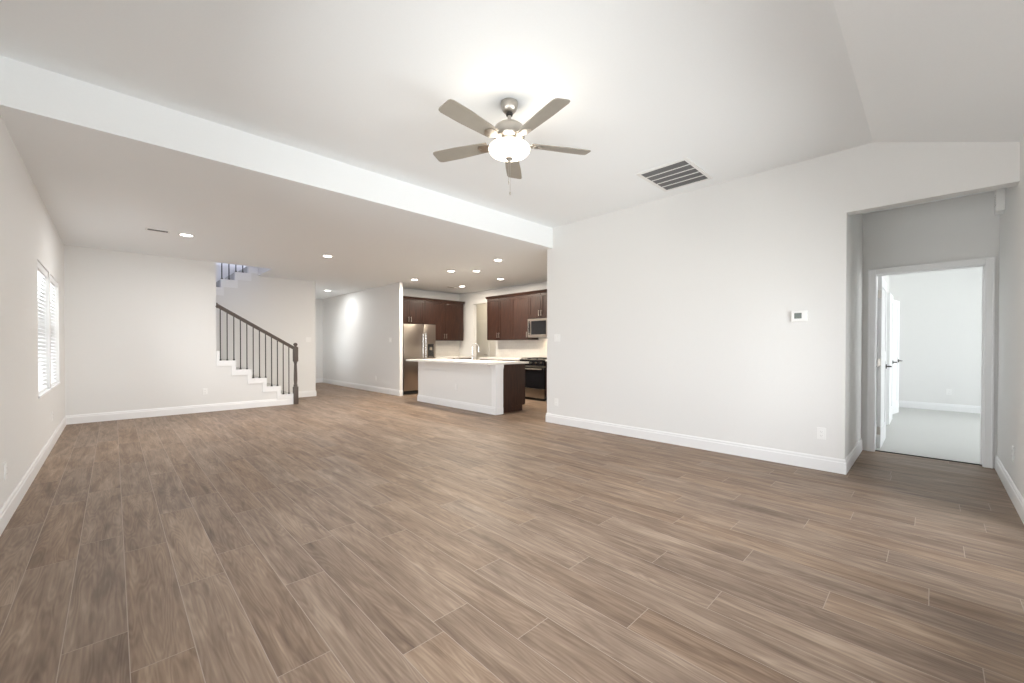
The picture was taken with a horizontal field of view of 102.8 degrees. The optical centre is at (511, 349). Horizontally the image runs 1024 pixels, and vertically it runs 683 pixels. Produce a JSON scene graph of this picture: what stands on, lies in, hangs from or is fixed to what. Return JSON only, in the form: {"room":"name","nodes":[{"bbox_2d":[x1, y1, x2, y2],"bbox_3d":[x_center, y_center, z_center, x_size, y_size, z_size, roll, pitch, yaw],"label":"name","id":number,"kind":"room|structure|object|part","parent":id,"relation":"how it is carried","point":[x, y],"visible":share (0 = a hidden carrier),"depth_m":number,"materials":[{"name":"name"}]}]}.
{"room":"living room","nodes":[
{"label":"living room","id":0,"kind":"room"},
{"bbox_2d":[0,115,64,508],"bbox_3d":[-3.478,-0.422,2.687,0.160,3.200,9.948,0,1,-44],"label":"wall","id":1,"kind":"structure","parent":0,"point":[29,235],"depth_m":3.41,"materials":[{"name":"paint"}]},
{"bbox_2d":[4,462,6,479],"bbox_3d":[-3.444,0.825,2.782,0.009,0.114,0.070,0,1,-44],"label":"wall outlet","id":2,"kind":"object","parent":1,"relation":"attached to","point":[5,463],"visible":1,"depth_m":2.76,"materials":[{"name":"white plastic"}]},
{"bbox_2d":[37,261,47,392],"bbox_3d":[-5.061,-0.221,4.366,0.065,1.349,0.996,0,1,-44],"label":"window blind","id":3,"kind":"object","parent":1,"relation":"attached to","point":[42,272],"visible":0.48,"depth_m":4.52,"materials":[{"name":"white plastic"}]},
{"bbox_3d":[-5.286,-0.201,4.633,0.002,1.280,0.004,0,1,-44],"label":"ladder cord","id":4,"kind":"part","parent":3,"relation":"part of","materials":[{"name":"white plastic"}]},
{"bbox_2d":[38,388,51,398],"bbox_3d":[-5.066,0.469,4.367,0.122,0.022,1.060,0,1,-44],"label":"window sill","id":5,"kind":"structure","parent":1,"relation":"attached to","point":[45,391],"depth_m":4.36,"materials":[{"name":"white paint"}]},
{"bbox_2d":[51,382,60,389],"bbox_3d":[-5.862,0.461,5.183,0.122,0.022,1.060,0,1,-44],"label":"window sill","id":6,"kind":"structure","parent":1,"relation":"attached to","point":[56,384],"depth_m":5.26,"materials":[{"name":"white paint"}]},
{"bbox_2d":[0,398,289,535],"bbox_3d":[-2.321,1.101,3.870,3.133,0.138,9.648,0,1,-44],"label":"baseboard","id":7,"kind":"structure","parent":1,"relation":"attached to","point":[10,506],"depth_m":6.45,"materials":[{"name":"white paint"}]},
{"bbox_2d":[64,244,292,415],"bbox_3d":[-5.700,-0.236,7.384,3.213,2.743,0.120,0,1,-44],"label":"wall","id":8,"kind":"structure","parent":0,"point":[140,329],"depth_m":6.81,"materials":[{"name":"paint"}]},
{"bbox_2d":[216,265,241,281],"bbox_3d":[-7.371,-0.404,8.815,2.818,3.050,0.120,0,1,-44],"label":"wall","id":9,"kind":"structure","parent":0,"point":[218,267],"depth_m":9.42,"materials":[{"name":"paint"}]},
{"bbox_2d":[216,262,245,267],"bbox_3d":[-6.068,-3.154,9.003,5.293,2.450,4.992,0,1,-44],"label":"wall","id":10,"kind":"structure","parent":0,"point":[217,263],"depth_m":10.93,"materials":[{"name":"paint"}]},
{"bbox_2d":[258,267,271,275],"bbox_3d":[-5.170,-1.773,8.557,0.012,0.321,1.081,0,1,-44],"label":"trim","id":11,"kind":"structure","parent":10,"relation":"attached to","point":[260,270],"depth_m":8.68,"materials":[{"name":"white paint"}]},
{"bbox_2d":[216,266,315,391],"bbox_3d":[-5.775,-0.402,8.845,2.856,3.050,0.120,0,1,-44],"label":"wall","id":12,"kind":"structure","parent":0,"point":[284,308],"depth_m":9.16,"materials":[{"name":"paint"}]},
{"bbox_2d":[216,266,257,295],"bbox_3d":[-6.529,-1.202,8.764,1.671,1.250,1.099,0,1,-44],"label":"staircase","id":13,"kind":"structure","parent":12,"relation":"attached to","point":[239,275],"depth_m":8.68,"materials":[{"name":"white paint"}]},
{"bbox_2d":[221,263,243,279],"bbox_3d":[-6.120,-2.099,8.450,2.087,1.974,0.060,0,1,-44],"label":"stair railing","id":14,"kind":"object","parent":13,"relation":"attached to","point":[221,263],"visible":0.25,"depth_m":8.60,"materials":[{"name":"grey metal"}]},
{"bbox_2d":[0,111,546,298],"bbox_3d":[-3.135,-1.770,8.868,9.293,0.307,11.300,0,1,-44],"label":"ceiling","id":15,"kind":"structure","parent":0,"point":[100,192],"depth_m":5.15,"materials":[{"name":"paint"}]},
{"bbox_2d":[145,227,170,232],"bbox_3d":[-4.709,-1.585,5.436,0.250,0.010,0.130,0,1,-44],"label":"ceiling vent","id":16,"kind":"object","parent":15,"relation":"in","point":[146,228],"visible":1,"depth_m":5.43,"materials":[{"name":"white metal"}]},
{"bbox_2d":[178,233,194,236],"bbox_3d":[-4.521,-1.587,5.677,0.196,0.008,0.196,0,1,-44],"label":"recessed light","id":17,"kind":"object","parent":15,"relation":"in","point":[180,234],"visible":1,"depth_m":5.68,"materials":[{"name":"white plastic"}]},
{"bbox_2d":[0,55,552,248],"bbox_3d":[-1.355,-1.856,4.548,5.693,0.557,0.110,0,1,-44],"label":"ceiling beam","id":18,"kind":"structure","parent":15,"relation":"attached to","point":[26,90],"depth_m":3.41,"materials":[{"name":"paint"}]},
{"bbox_2d":[315,299,322,378],"bbox_3d":[-6.800,-0.284,13.004,1.722,2.743,0.120,0,1,-44],"label":"wall","id":19,"kind":"structure","parent":0,"point":[318,302],"depth_m":13.39,"materials":[{"name":"paint"}]},
{"bbox_2d":[323,282,402,389],"bbox_3d":[-4.443,-0.270,11.695,0.085,2.743,5.045,0,1,-44],"label":"wall","id":20,"kind":"structure","parent":0,"point":[358,327],"depth_m":11.19,"materials":[{"name":"paint"}]},
{"bbox_2d":[292,378,402,397],"bbox_3d":[-5.242,1.038,10.919,2.325,0.138,5.059,0,1,-44],"label":"baseboard","id":21,"kind":"structure","parent":20,"relation":"attached to","point":[320,380],"depth_m":10.83,"materials":[{"name":"white paint"}]},
{"bbox_2d":[403,288,458,358],"bbox_3d":[-2.385,-0.266,11.428,2.400,2.743,0.120,0,1,-44],"label":"wall","id":22,"kind":"structure","parent":0,"point":[406,292],"depth_m":11.44,"materials":[{"name":"paint"}]},
{"bbox_2d":[403,296,424,323],"bbox_3d":[-2.763,-1.018,10.694,0.918,0.710,0.390,0,1,-44],"label":"upper cabinet","id":23,"kind":"object","parent":22,"relation":"attached to","point":[413,307],"visible":0.69,"depth_m":10.67,"materials":[{"name":"brown wood"}]},
{"bbox_3d":[-2.820,-0.986,10.425,0.451,0.626,0.020,0,1,-44],"label":"door","id":24,"kind":"part","parent":23,"relation":"part of","materials":[{"name":"brown wood"}]},
{"bbox_3d":[-2.764,-1.343,10.693,0.918,0.060,0.386,0,1,-44],"label":"crown","id":25,"kind":"part","parent":23,"relation":"part of","materials":[{"name":"brown wood"}]},
{"bbox_3d":[-2.491,-0.988,10.745,0.451,0.626,0.020,0,1,-44],"label":"door","id":26,"kind":"part","parent":23,"relation":"part of","materials":[{"name":"brown wood"}]},
{"bbox_2d":[425,298,464,340],"bbox_3d":[-1.961,-0.816,11.477,1.320,1.125,0.390,0,1,-44],"label":"upper cabinet","id":27,"kind":"object","parent":22,"relation":"attached to","point":[447,315],"visible":0.89,"depth_m":11.36,"materials":[{"name":"brown wood"}]},
{"bbox_3d":[-2.096,-0.784,11.132,0.637,1.041,0.020,0,1,-44],"label":"door","id":28,"kind":"part","parent":27,"relation":"part of","materials":[{"name":"brown wood"}]},
{"bbox_3d":[-1.962,-1.349,11.474,1.320,0.060,0.386,0,1,-44],"label":"crown","id":29,"kind":"part","parent":27,"relation":"part of","materials":[{"name":"brown wood"}]},
{"bbox_3d":[-1.635,-0.787,11.582,0.637,1.041,0.020,0,1,-44],"label":"door","id":30,"kind":"part","parent":27,"relation":"part of","materials":[{"name":"brown wood"}]},
{"bbox_2d":[436,341,458,355],"bbox_3d":[-2.039,-0.033,11.676,1.319,0.445,0.010,0,1,-44],"label":"backsplash","id":31,"kind":"structure","parent":22,"relation":"attached to","point":[443,348],"depth_m":11.84,"materials":[{"name":"tile"}]},
{"bbox_2d":[0,0,872,227],"bbox_3d":[-0.029,-1.953,3.137,5.623,0.150,3.800,0,1,-44],"label":"ceiling","id":32,"kind":"structure","parent":0,"point":[736,89],"depth_m":2.82,"materials":[{"name":"paint"}]},
{"bbox_2d":[433,98,590,194],"bbox_3d":[-0.033,-1.530,3.077,1.236,0.696,1.258,0,1,-44],"label":"ceiling fan","id":33,"kind":"object","parent":32,"relation":"hanging from","point":[509,146],"visible":1,"depth_m":3.01,"materials":[{"name":"silver metal"}]},
{"bbox_3d":[-0.403,-1.575,3.266,0.475,0.006,0.136,0,-10,22],"label":"blade","id":34,"kind":"part","parent":33,"relation":"part of","materials":[{"name":"grey wood"}]},
{"bbox_3d":[-0.285,-1.571,2.795,0.136,0.006,0.475,-14,-8,39],"label":"blade","id":35,"kind":"part","parent":33,"relation":"part of","materials":[{"name":"grey wood"}]},
{"bbox_3d":[-0.020,-1.506,3.112,0.316,0.084,0.316,0,1,-44],"label":"lamp shade","id":36,"kind":"part","parent":33,"relation":"part of","materials":[{"name":"white glass"}]},
{"bbox_3d":[0.008,-1.577,3.523,0.136,0.006,0.475,11,1,4],"label":"blade","id":37,"kind":"part","parent":33,"relation":"part of","materials":[{"name":"grey wood"}]},
{"bbox_3d":[0.199,-1.570,2.762,0.136,0.006,0.475,-13,7,-31],"label":"blade","id":38,"kind":"part","parent":33,"relation":"part of","materials":[{"name":"grey wood"}]},
{"bbox_3d":[0.380,-1.573,3.211,0.475,0.006,0.136,0,12,-14],"label":"blade","id":39,"kind":"part","parent":33,"relation":"part of","materials":[{"name":"grey wood"}]},
{"bbox_2d":[636,157,712,191],"bbox_3d":[1.767,-1.881,4.435,0.694,0.012,0.544,0,1,-44],"label":"ceiling vent","id":40,"kind":"object","parent":32,"relation":"in","point":[683,172],"visible":1,"depth_m":4.41,"materials":[{"name":"white metal"}]},
{"bbox_2d":[459,281,546,359],"bbox_3d":[0.762,-0.254,10.599,1.190,2.743,8.120,0,1,-44],"label":"wall","id":41,"kind":"structure","parent":0,"point":[472,299],"depth_m":11.73,"materials":[{"name":"paint"}]},
{"bbox_2d":[476,320,489,359],"bbox_3d":[-1.017,0.069,13.037,0.088,2.030,0.810,0,1,-44],"label":"door","id":42,"kind":"structure","parent":41,"relation":"in","point":[481,325],"depth_m":12.99,"materials":[{"name":"white paint"}]},
{"bbox_2d":[485,294,511,339],"bbox_3d":[-0.231,-0.806,10.472,0.400,1.125,0.930,0,1,-44],"label":"upper cabinet","id":43,"kind":"object","parent":41,"relation":"attached to","point":[499,306],"visible":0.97,"depth_m":10.32,"materials":[{"name":"brown wood"}]},
{"bbox_3d":[-0.490,-0.776,10.512,0.020,1.041,0.442,0,1,-44],"label":"door","id":44,"kind":"part","parent":43,"relation":"part of","materials":[{"name":"brown wood"}]},
{"bbox_3d":[-0.228,-1.338,10.469,0.396,0.060,0.930,0,1,-44],"label":"crown","id":45,"kind":"part","parent":43,"relation":"part of","materials":[{"name":"brown wood"}]},
{"bbox_3d":[-0.176,-0.773,10.190,0.020,1.041,0.442,0,1,-44],"label":"door","id":46,"kind":"part","parent":43,"relation":"part of","materials":[{"name":"brown wood"}]},
{"bbox_2d":[497,338,546,357],"bbox_3d":[0.705,-0.044,9.799,0.010,0.505,3.150,0,1,-44],"label":"backsplash","id":47,"kind":"structure","parent":41,"relation":"attached to","point":[505,348],"depth_m":10.25,"materials":[{"name":"tile"}]},
{"bbox_2d":[510,292,538,339],"bbox_3d":[0.298,-0.800,9.929,0.400,1.125,0.585,0,1,-44],"label":"upper cabinet","id":48,"kind":"object","parent":41,"relation":"attached to","point":[519,301],"visible":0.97,"depth_m":9.82,"materials":[{"name":"brown wood"}]},
{"bbox_3d":[0.300,-1.333,9.926,0.396,0.060,0.585,0,1,-44],"label":"crown","id":49,"kind":"part","parent":48,"relation":"part of","materials":[{"name":"brown wood"}]},
{"bbox_3d":[0.185,-0.770,9.819,0.020,1.041,0.577,0,1,-44],"label":"door","id":50,"kind":"part","parent":48,"relation":"part of","materials":[{"name":"brown wood"}]},
{"bbox_2d":[528,289,546,318],"bbox_3d":[0.768,-1.038,9.446,0.400,0.640,0.760,0,1,-44],"label":"upper cabinet","id":51,"kind":"object","parent":41,"relation":"attached to","point":[537,300],"visible":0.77,"depth_m":9.40,"materials":[{"name":"brown wood"}]},
{"bbox_3d":[0.522,-1.009,9.472,0.020,0.556,0.372,0,1,-44],"label":"door","id":52,"kind":"part","parent":51,"relation":"part of","materials":[{"name":"brown wood"}]},
{"bbox_2d":[528,318,546,337],"bbox_3d":[0.747,-0.498,9.428,0.461,0.430,0.754,0,1,-44],"label":"microwave","id":53,"kind":"object","parent":51,"relation":"attached to","point":[537,328],"visible":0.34,"depth_m":9.36,"materials":[{"name":"silver metal"}]},
{"bbox_3d":[0.770,-1.328,9.445,0.396,0.060,0.760,0,1,-44],"label":"crown","id":54,"kind":"part","parent":51,"relation":"part of","materials":[{"name":"brown wood"}]},
{"bbox_3d":[0.787,-1.006,9.200,0.020,0.556,0.372,0,1,-44],"label":"door","id":55,"kind":"part","parent":51,"relation":"part of","materials":[{"name":"brown wood"}]},
{"bbox_2d":[0,383,1023,682],"bbox_3d":[0.014,1.187,7.637,11.870,0.108,17.501,0,1,-44],"label":"floor","id":56,"kind":"structure","parent":0,"point":[340,534],"depth_m":2.35,"materials":[{"name":"brown wood"}]},
{"bbox_2d":[216,351,292,403],"bbox_3d":[-6.409,0.309,8.127,3.226,1.639,2.198,0,1,-44],"label":"staircase","id":57,"kind":"structure","parent":56,"relation":"on","point":[266,387],"depth_m":7.97,"materials":[{"name":"white paint"}]},
{"bbox_2d":[215,303,298,403],"bbox_3d":[-4.960,0.131,8.018,1.401,2.000,0.100,0,1,-44],"label":"stair railing","id":58,"kind":"object","parent":57,"relation":"on","point":[295,348],"visible":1,"depth_m":8.09,"materials":[{"name":"brown wood"}]},
{"bbox_3d":[-4.984,-0.428,7.990,1.333,0.845,0.060,0,1,-44],"label":"handrail","id":59,"kind":"part","parent":58,"relation":"part of","materials":[{"name":"brown wood"}]},
{"bbox_3d":[-4.491,0.493,8.479,0.088,1.270,0.088,0,1,-44],"label":"newel post","id":60,"kind":"part","parent":58,"relation":"part of","materials":[{"name":"brown wood"}]},
{"bbox_2d":[403,324,435,394],"bbox_3d":[-2.562,0.229,10.582,0.932,1.747,0.821,0,1,-44],"label":"refrigerator","id":61,"kind":"object","parent":56,"relation":"on","point":[419,340],"visible":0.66,"depth_m":10.24,"materials":[{"name":"silver metal"}]},
{"bbox_3d":[-2.481,0.190,10.229,0.556,1.662,0.070,0,1,-44],"label":"door","id":62,"kind":"part","parent":61,"relation":"part of","materials":[{"name":"silver metal"}]},
{"bbox_3d":[-2.144,0.188,10.557,0.368,1.662,0.070,0,1,-44],"label":"door","id":63,"kind":"part","parent":61,"relation":"part of","materials":[{"name":"silver metal"}]},
{"bbox_2d":[406,358,528,414],"bbox_3d":[-0.990,0.676,8.332,1.047,0.915,2.735,0,1,-44],"label":"kitchen island","id":64,"kind":"object","parent":56,"relation":"on","point":[494,387],"visible":1,"depth_m":7.66,"materials":[{"name":"paint"}]},
{"bbox_3d":[-1.117,1.067,8.121,0.184,0.138,2.574,0,1,-44],"label":"baseboard","id":65,"kind":"part","parent":64,"relation":"part of","materials":[{"name":"white paint"}]},
{"bbox_2d":[406,358,528,364],"bbox_3d":[-0.999,0.237,8.319,1.020,0.036,2.735,0,1,-44],"label":"island countertop","id":66,"kind":"structure","parent":64,"relation":"on","point":[441,360],"depth_m":7.73,"materials":[{"name":"white stone"}]},
{"bbox_3d":[-0.265,0.636,7.237,0.194,0.740,0.144,0,1,-44],"label":"corner post","id":67,"kind":"part","parent":64,"relation":"part of","materials":[{"name":"white paint"}]},
{"bbox_2d":[479,359,519,360],"bbox_3d":[-0.111,0.682,10.173,0.660,0.875,1.485,0,1,-44],"label":"base cabinet","id":68,"kind":"object","parent":56,"relation":"on","point":[479,359],"visible":0.05,"depth_m":9.85,"materials":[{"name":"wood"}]},
{"bbox_2d":[479,357,526,359],"bbox_3d":[-0.111,0.224,10.183,0.623,0.040,1.505,0,1,-44],"label":"countertop","id":69,"kind":"structure","parent":68,"relation":"on","point":[493,358],"depth_m":10.02,"materials":[{"name":"white stone"}]},
{"bbox_2d":[520,357,546,400],"bbox_3d":[0.648,0.657,9.342,0.707,0.940,0.758,0,1,-44],"label":"range","id":70,"kind":"object","parent":56,"relation":"on","point":[535,371],"visible":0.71,"depth_m":9.06,"materials":[{"name":"black metal"}]},
{"bbox_3d":[0.457,0.294,9.153,0.052,0.120,0.754,0,1,-44],"label":"control panel","id":71,"kind":"part","parent":70,"relation":"part of","materials":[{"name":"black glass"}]},
{"bbox_3d":[0.454,0.626,9.153,0.040,0.465,0.750,0,1,-44],"label":"oven door","id":72,"kind":"part","parent":70,"relation":"part of","materials":[{"name":"black glass"}]},
{"bbox_3d":[0.453,0.968,9.155,0.040,0.202,0.750,0,1,-44],"label":"drawer","id":73,"kind":"part","parent":70,"relation":"part of","materials":[{"name":"silver metal"}]},
{"bbox_3d":[0.455,0.376,9.152,0.036,0.035,0.750,0,1,-44],"label":"door trim","id":74,"kind":"part","parent":70,"relation":"part of","materials":[{"name":"silver metal"}]},
{"bbox_2d":[546,361,546,396],"bbox_3d":[1.256,0.696,8.772,0.660,0.875,0.900,0,1,-44],"label":"base cabinet","id":75,"kind":"object","parent":56,"relation":"on","point":[546,361],"visible":0.06,"depth_m":8.87,"materials":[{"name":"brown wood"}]},
{"bbox_3d":[-2.034,0.671,11.232,0.700,0.875,0.660,0,1,-44],"label":"base cabinet","id":76,"kind":"object","parent":56,"relation":"on","visible":0},
{"bbox_2d":[436,356,471,358],"bbox_3d":[-1.821,0.212,11.447,1.308,0.040,0.623,0,1,-44],"label":"countertop","id":77,"kind":"structure","parent":76,"relation":"on","point":[436,356],"depth_m":11.38,"materials":[{"name":"white stone"}]},
{"bbox_2d":[547,142,1019,459],"bbox_3d":[2.255,-0.411,4.854,0.130,3.157,4.730,0,1,-44],"label":"wall","id":78,"kind":"structure","parent":0,"point":[672,314],"depth_m":4.52,"materials":[{"name":"paint"}]},
{"bbox_2d":[554,398,557,405],"bbox_3d":[0.689,0.818,6.370,0.009,0.114,0.070,0,1,-44],"label":"wall outlet","id":79,"kind":"object","parent":78,"relation":"attached to","point":[555,399],"visible":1,"depth_m":6.37,"materials":[{"name":"white plastic"}]},
{"bbox_2d":[554,334,559,341],"bbox_3d":[0.700,-0.182,6.351,0.010,0.114,0.116,0,1,-44],"label":"light switch","id":80,"kind":"object","parent":78,"relation":"attached to","point":[556,336],"visible":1,"depth_m":6.35,"materials":[{"name":"white plastic"}]},
{"bbox_2d":[546,413,862,474],"bbox_3d":[2.310,1.092,5.639,1.318,0.138,3.734,0,1,-44],"label":"baseboard","id":81,"kind":"structure","parent":78,"relation":"attached to","point":[835,465],"depth_m":4.62,"materials":[{"name":"white paint"}]},
{"bbox_2d":[791,310,807,321],"bbox_3d":[2.883,-0.336,4.098,0.027,0.106,0.136,0,1,-44],"label":"thermostat","id":82,"kind":"object","parent":78,"relation":"attached to","point":[796,316],"visible":1,"depth_m":4.09,"materials":[{"name":"white plastic"}]},
{"bbox_2d":[817,427,825,439],"bbox_3d":[3.015,0.818,3.983,0.009,0.114,0.070,0,1,-44],"label":"wall outlet","id":83,"kind":"object","parent":78,"relation":"attached to","point":[821,432],"visible":1,"depth_m":3.98,"materials":[{"name":"white plastic"}]},
{"bbox_2d":[847,213,862,455],"bbox_3d":[3.658,-0.199,4.436,1.294,2.743,0.120,0,1,-44],"label":"wall","id":84,"kind":"structure","parent":0,"point":[855,222],"depth_m":4.30,"materials":[{"name":"paint"}]},
{"bbox_2d":[833,0,1023,141],"bbox_3d":[1.597,-1.833,1.469,5.623,0.545,0.860,0,1,-44],"label":"ceiling","id":85,"kind":"structure","parent":0,"point":[924,70],"depth_m":2.50,"materials":[{"name":"paint"}]},
{"bbox_2d":[876,267,981,421],"bbox_3d":[7.169,-0.201,5.276,4.906,2.743,3.950,0,1,-44],"label":"wall","id":86,"kind":"structure","parent":0,"point":[941,311],"depth_m":7.69,"materials":[{"name":"paint"}]},
{"bbox_2d":[876,276,891,447],"bbox_3d":[4.582,0.147,5.062,0.812,2.018,0.151,0,1,-44],"label":"door","id":87,"kind":"structure","parent":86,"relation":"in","point":[881,366],"depth_m":4.83,"materials":[{"name":"white paint"}]},
{"bbox_2d":[886,292,896,424],"bbox_3d":[6.023,0.138,6.472,0.760,2.018,0.093,0,1,-44],"label":"door","id":88,"kind":"structure","parent":86,"relation":"in","point":[889,371],"depth_m":6.24,"materials":[{"name":"white paint"}]},
{"bbox_2d":[886,300,901,413],"bbox_3d":[6.732,0.132,7.197,0.760,2.018,0.093,0,1,-35],"label":"door","id":89,"kind":"structure","parent":86,"relation":"in","point":[896,304],"depth_m":7.33,"materials":[{"name":"white paint"}]},
{"bbox_2d":[899,401,980,412],"bbox_3d":[8.886,1.090,6.856,0.014,0.138,3.800,0,1,-44],"label":"baseboard","id":90,"kind":"structure","parent":86,"relation":"attached to","point":[906,404],"depth_m":7.69,"materials":[{"name":"white paint"}]},
{"bbox_2d":[946,389,951,394],"bbox_3d":[8.144,0.791,7.618,0.009,0.114,0.070,0,1,-44],"label":"wall outlet","id":91,"kind":"object","parent":86,"relation":"attached to","point":[948,391],"visible":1,"depth_m":7.62,"materials":[{"name":"white plastic"}]},
{"bbox_2d":[863,190,994,213],"bbox_3d":[4.018,-1.617,4.058,1.294,0.100,1.145,0,1,-44],"label":"ceiling","id":92,"kind":"structure","parent":0,"point":[991,190],"depth_m":4.33,"materials":[{"name":"paint"}]},
{"bbox_2d":[861,191,999,467],"bbox_3d":[4.478,-0.248,4.436,0.120,2.843,1.025,0,1,-44],"label":"wall","id":93,"kind":"structure","parent":0,"point":[966,227],"depth_m":4.35,"materials":[{"name":"paint"}]},
{"bbox_2d":[875,450,981,465],"bbox_3d":[4.483,1.168,4.436,0.022,0.011,0.812,0,1,-44],"label":"trim","id":94,"kind":"structure","parent":93,"relation":"attached to","point":[875,450],"depth_m":4.41,"materials":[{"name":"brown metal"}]},
{"bbox_2d":[867,257,995,468],"bbox_3d":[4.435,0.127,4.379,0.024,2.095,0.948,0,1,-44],"label":"trim","id":95,"kind":"structure","parent":93,"relation":"attached to","point":[989,261],"depth_m":4.08,"materials":[{"name":"white paint"}]},
{"bbox_2d":[997,134,1023,498],"bbox_3d":[2.465,-0.406,1.645,6.897,3.200,0.160,0,1,-44],"label":"wall","id":96,"kind":"structure","parent":0,"point":[1010,412],"depth_m":3.32,"materials":[{"name":"paint"}]},
{"bbox_2d":[994,188,1005,214],"bbox_3d":[4.506,-1.381,3.777,0.170,0.230,0.057,0,1,-44],"label":"door chime","id":97,"kind":"object","parent":96,"relation":"attached to","point":[1000,194],"visible":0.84,"depth_m":3.72,"materials":[{"name":"white plastic"}]},
{"bbox_2d":[995,455,1023,523],"bbox_3d":[4.125,1.113,3.400,1.844,0.138,0.014,0,1,-44],"label":"baseboard","id":98,"kind":"structure","parent":96,"relation":"attached to","point":[1013,492],"depth_m":3.24,"materials":[{"name":"white paint"}]},
{"bbox_2d":[1011,446,1013,460],"bbox_3d":[3.969,0.823,3.241,0.070,0.114,0.009,0,1,-44],"label":"wall outlet","id":99,"kind":"object","parent":96,"relation":"attached to","point":[1012,456],"visible":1,"depth_m":3.23,"materials":[{"name":"white plastic"}]},
{"bbox_3d":[-5.915,-0.226,5.125,0.060,1.360,1.020,0,1,-44],"label":"window","id":100,"kind":"structure","parent":0,"visible":0},
{"bbox_2d":[50,275,56,385],"bbox_3d":[-5.856,-0.229,5.182,0.065,1.349,0.996,0,1,-44],"label":"window blind","id":101,"kind":"object","parent":100,"relation":"attached to","point":[53,283],"visible":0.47,"depth_m":5.36,"materials":[{"name":"white plastic"}]}
]}

